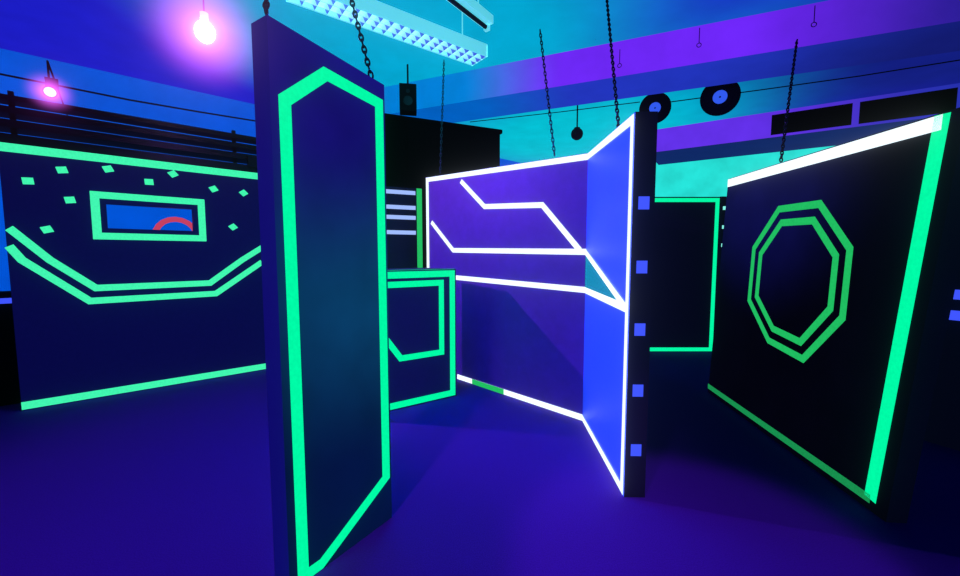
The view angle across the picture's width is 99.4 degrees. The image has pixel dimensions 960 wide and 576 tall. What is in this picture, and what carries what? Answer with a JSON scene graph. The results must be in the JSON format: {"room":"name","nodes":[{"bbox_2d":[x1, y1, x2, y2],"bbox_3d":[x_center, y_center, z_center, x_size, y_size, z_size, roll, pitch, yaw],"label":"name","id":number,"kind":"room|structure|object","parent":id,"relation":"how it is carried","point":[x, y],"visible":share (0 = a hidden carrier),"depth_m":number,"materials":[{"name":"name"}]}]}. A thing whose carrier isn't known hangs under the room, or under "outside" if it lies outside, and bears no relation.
{"room":"laser tag arena","nodes":[
{"label":"laser tag arena","id":0,"kind":"room"},
{"bbox_2d":[0,48,518,290],"bbox_3d":[-4.864,-1.040,6.062,16.000,3.900,0.200,-4,6,-41],"label":"wall","id":1,"kind":"structure","parent":0,"point":[13,63],"depth_m":5.73,"materials":[{"name":"paint"}]},
{"bbox_2d":[42,60,66,114],"bbox_3d":[-4.598,-1.937,4.604,0.434,0.524,2.182,-3,6,-36],"label":"pendant spotlight","id":2,"kind":"object","parent":1,"relation":"attached to","point":[48,91],"visible":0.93,"depth_m":3.82,"materials":[{"name":"grey metal"}]},
{"bbox_2d":[0,73,254,121],"bbox_3d":[-4.787,-2.667,5.823,3.039,0.120,0.062,-4,6,-41],"label":"cable","id":3,"kind":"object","parent":1,"relation":"attached to","point":[2,74],"depth_m":5.53,"materials":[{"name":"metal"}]},
{"bbox_2d":[0,352,959,575],"bbox_3d":[0.000,0.884,7.094,28.000,0.100,26.000,0,5,0],"label":"floor","id":4,"kind":"structure","parent":0,"point":[175,480],"depth_m":2.37,"materials":[{"name":"carpet"}]},
{"bbox_2d":[0,291,20,405],"bbox_3d":[-5.600,0.639,2.968,3.320,1.050,0.364,-4,6,-41],"label":"block","id":5,"kind":"object","parent":4,"relation":"on","point":[9,375],"visible":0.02,"depth_m":3.79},
{"bbox_2d":[0,90,256,172],"bbox_3d":[-4.433,-0.425,4.042,6.200,3.000,0.360,-4,6,-41],"label":"slatted fence","id":6,"kind":"object","parent":4,"relation":"on","point":[11,125],"visible":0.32,"depth_m":4.37,"materials":[{"name":"grey metal"}]},
{"bbox_2d":[0,142,265,410],"bbox_3d":[-3.081,-0.152,4.565,2.914,2.370,0.104,-4,6,-41],"label":"panel","id":7,"kind":"object","parent":4,"relation":"on","point":[99,311],"visible":0.89,"depth_m":4.08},
{"bbox_2d":[153,217,192,230],"bbox_3d":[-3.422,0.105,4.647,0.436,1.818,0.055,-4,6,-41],"label":"arc","id":8,"kind":"object","parent":7,"relation":"attached to","point":[162,222],"visible":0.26,"depth_m":4.54},
{"bbox_2d":[251,15,391,575],"bbox_3d":[-0.675,0.105,1.874,0.114,2.290,0.585,3,5,33],"label":"partition panel","id":9,"kind":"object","parent":4,"relation":"on","point":[320,119],"depth_m":1.76,"materials":[{"name":"paint"}]},
{"bbox_2d":[386,186,422,268],"bbox_3d":[-1.158,-0.140,5.165,0.879,2.250,0.084,-2,5,-25],"label":"panel","id":10,"kind":"object","parent":4,"relation":"on","point":[403,205],"visible":0.33,"depth_m":5.16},
{"bbox_2d":[388,268,455,410],"bbox_3d":[-0.809,0.452,3.940,1.022,1.267,0.554,-3,6,-35],"label":"partition panel","id":11,"kind":"object","parent":4,"relation":"on","point":[421,301],"visible":0.57,"depth_m":3.79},
{"bbox_2d":[385,113,501,267],"bbox_3d":[-0.744,-0.893,6.800,2.156,3.490,0.660,-2,5,-24],"label":"tower","id":12,"kind":"object","parent":4,"relation":"on","point":[412,144],"visible":0.3,"depth_m":6.37,"materials":[{"name":"black"}]},
{"bbox_2d":[426,111,657,497],"bbox_3d":[0.393,-0.060,3.743,0.661,2.320,3.137,-3,5,-29],"label":"partition panel","id":13,"kind":"object","parent":4,"relation":"on","point":[552,259],"visible":0.93,"depth_m":3.50,"materials":[{"name":"paint"}]},
{"bbox_2d":[650,197,722,351],"bbox_3d":[2.912,-0.182,5.877,1.017,2.220,0.124,0,5,0],"label":"panel","id":14,"kind":"object","parent":4,"relation":"on","point":[687,230],"visible":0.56,"depth_m":5.82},
{"bbox_2d":[708,107,959,522],"bbox_3d":[2.276,0.107,2.965,0.104,2.110,2.270,0,5,6],"label":"panel","id":15,"kind":"object","parent":4,"relation":"on","point":[840,264],"visible":1,"depth_m":2.40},
{"bbox_2d":[924,268,959,450],"bbox_3d":[3.344,0.045,3.182,0.104,2.200,1.300,-2,5,-23],"label":"panel","id":16,"kind":"object","parent":4,"relation":"on","point":[943,425],"visible":0.02,"depth_m":2.96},
{"bbox_2d":[0,0,959,162],"bbox_3d":[0.000,-3.100,6.773,28.000,0.147,26.000,0,5,0],"label":"ceiling","id":17,"kind":"structure","parent":0,"point":[156,41],"depth_m":4.89,"materials":[{"name":"paint"}]},
{"bbox_2d":[194,0,215,43],"bbox_3d":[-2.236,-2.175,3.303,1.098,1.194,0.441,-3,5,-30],"label":"lamp","id":18,"kind":"object","parent":17,"relation":"hanging from","point":[204,31],"visible":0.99,"depth_m":3.35,"materials":[{"name":"white glass"}]},
{"bbox_2d":[262,0,269,14],"bbox_3d":[-1.089,-1.885,2.072,0.027,1.594,1.291,-2,5,-25],"label":"hanging chain","id":19,"kind":"object","parent":17,"relation":"hanging from","point":[265,7],"visible":0.98,"depth_m":1.58,"materials":[{"name":"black metal"}]},
{"bbox_2d":[349,0,373,78],"bbox_3d":[-0.795,-1.878,2.328,0.025,1.652,0.954,-3,6,-34],"label":"hanging chain","id":20,"kind":"object","parent":17,"relation":"hanging from","point":[354,11],"visible":0.99,"depth_m":2.10,"materials":[{"name":"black metal"}]},
{"bbox_2d":[286,0,487,65],"bbox_3d":[-0.619,-2.355,3.082,1.566,0.800,0.220,-3,6,-37],"label":"pendant light fixture","id":21,"kind":"object","parent":17,"relation":"hanging from","point":[376,16],"visible":0.99,"depth_m":3.09,"materials":[{"name":"white"}]},
{"bbox_2d":[399,64,416,115],"bbox_3d":[-0.953,-2.630,5.376,0.251,0.620,0.234,0,5,0],"label":"speaker","id":22,"kind":"object","parent":17,"relation":"hanging from","point":[407,92],"visible":1,"depth_m":5.29},
{"bbox_2d":[439,61,444,173],"bbox_3d":[-0.462,-2.128,4.973,0.030,1.577,0.659,0,5,0],"label":"hanging chain","id":23,"kind":"object","parent":17,"relation":"hanging from","point":[443,61],"visible":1,"depth_m":4.95,"materials":[{"name":"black metal"}]},
{"bbox_2d":[446,0,492,31],"bbox_3d":[-0.309,-2.320,2.587,0.100,0.790,1.250,3,6,36],"label":"pendant light","id":24,"kind":"object","parent":17,"relation":"hanging from","point":[472,9],"visible":1,"depth_m":2.94,"materials":[{"name":"white metal"}]},
{"bbox_2d":[539,29,554,156],"bbox_3d":[0.616,-1.827,3.749,0.029,1.322,0.503,-1,5,-9],"label":"hanging chain","id":25,"kind":"object","parent":17,"relation":"hanging from","point":[540,33],"visible":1,"depth_m":3.73,"materials":[{"name":"black metal"}]},
{"bbox_2d":[571,105,582,139],"bbox_3d":[1.605,-2.748,6.719,0.200,0.600,0.195,0,5,0],"label":"pendant lamp","id":26,"kind":"object","parent":17,"relation":"hanging from","point":[577,133],"visible":0.98,"depth_m":6.68,"materials":[{"name":"grey metal"}]},
{"bbox_2d":[605,0,619,127],"bbox_3d":[1.051,-1.931,3.260,0.029,1.692,1.366,1,5,12],"label":"hanging chain","id":27,"kind":"object","parent":17,"relation":"hanging from","point":[606,1],"visible":0.99,"depth_m":3.08,"materials":[{"name":"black metal"}]},
{"bbox_2d":[639,93,670,122],"bbox_3d":[2.530,-2.684,5.878,0.430,0.597,0.061,2,5,22],"label":"record","id":28,"kind":"object","parent":17,"relation":"hanging from","point":[661,103],"visible":0.77,"depth_m":5.86,"materials":[{"name":"black plastic"}]},
{"bbox_2d":[384,0,959,122],"bbox_3d":[5.241,-2.601,3.653,13.546,0.400,6.332,0,5,0],"label":"ceiling beam","id":29,"kind":"structure","parent":17,"relation":"attached to","point":[847,33],"depth_m":4.57,"materials":[{"name":"paint"}]},
{"bbox_2d":[617,5,816,67],"bbox_3d":[2.481,-2.695,4.409,1.887,0.275,0.008,2,5,23],"label":"hooks","id":30,"kind":"object","parent":17,"relation":"hanging from","point":[815,5],"visible":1,"depth_m":4.44,"materials":[{"name":"grey metal"}]},
{"bbox_2d":[700,83,740,115],"bbox_3d":[3.046,-2.561,5.154,0.450,0.727,0.063,3,5,29],"label":"record","id":31,"kind":"object","parent":17,"relation":"hanging from","point":[718,100],"visible":0.88,"depth_m":5.16,"materials":[{"name":"black plastic"}]},
{"bbox_2d":[779,39,797,162],"bbox_3d":[2.753,-1.738,3.615,0.025,1.474,1.461,4,6,39],"label":"hanging chain","id":32,"kind":"object","parent":17,"relation":"hanging from","point":[796,42],"visible":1,"depth_m":3.52,"materials":[{"name":"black metal"}]},
{"bbox_2d":[771,103,852,134],"bbox_3d":[5.542,-2.821,6.838,1.058,0.342,0.032,3,5,32],"label":"ceiling vent","id":33,"kind":"object","parent":17,"relation":"in","point":[838,115],"depth_m":6.81,"materials":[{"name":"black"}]},
{"bbox_2d":[859,87,957,123],"bbox_3d":[6.511,-2.772,6.227,1.060,0.342,0.032,3,5,32],"label":"ceiling vent","id":34,"kind":"object","parent":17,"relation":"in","point":[918,104],"depth_m":6.21,"materials":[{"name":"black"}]},
{"bbox_2d":[719,196,726,271],"bbox_3d":[3.521,-0.201,5.987,0.140,2.240,0.143,0,5,0],"label":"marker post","id":35,"kind":"object","parent":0,"point":[724,197],"depth_m":5.85,"materials":[{"name":"black"}]},
{"bbox_2d":[655,146,832,196],"bbox_3d":[8.006,-1.122,7.092,16.000,3.900,0.200,3,5,32],"label":"wall","id":36,"kind":"structure","parent":0,"point":[702,178],"depth_m":8.81,"materials":[{"name":"paint"}]},
{"bbox_2d":[656,83,959,164],"bbox_3d":[9.341,-2.708,5.223,11.890,0.440,8.181,0,5,0],"label":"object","id":37,"kind":"object","parent":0,"point":[750,134],"depth_m":7.46,"materials":[{"name":"purple paint"}]}
]}

